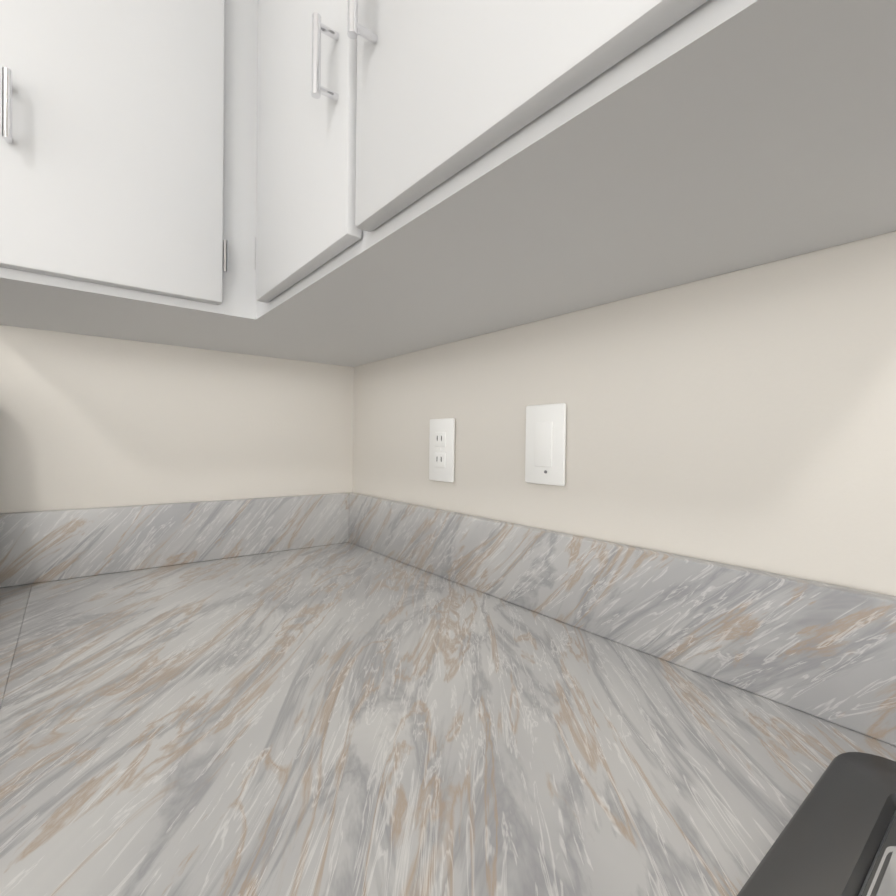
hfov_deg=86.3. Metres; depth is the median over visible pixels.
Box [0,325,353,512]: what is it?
wall
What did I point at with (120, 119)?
upper cabinet
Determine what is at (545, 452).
light switch
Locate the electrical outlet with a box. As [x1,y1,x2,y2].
[429,418,454,482]
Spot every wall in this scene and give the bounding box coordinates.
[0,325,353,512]
[353,231,895,595]
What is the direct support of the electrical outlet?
attached to the wall at (745, 418)
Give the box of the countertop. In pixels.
[0,492,895,895]
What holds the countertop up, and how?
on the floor
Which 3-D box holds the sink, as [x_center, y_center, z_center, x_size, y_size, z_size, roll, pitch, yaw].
[0.364,0.262,-0.114,0.572,0.328,0.844,0,1,-38]
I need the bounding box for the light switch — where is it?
[525,403,565,485]
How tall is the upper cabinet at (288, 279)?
1.162 m
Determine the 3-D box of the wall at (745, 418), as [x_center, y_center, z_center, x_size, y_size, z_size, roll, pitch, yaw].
[1.277,-0.100,-0.623,0.120,2.455,4.720,0,1,-38]
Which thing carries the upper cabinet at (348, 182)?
attached to the wall at (745, 418)
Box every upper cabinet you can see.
[0,0,239,347]
[240,0,547,349]
[328,0,895,317]

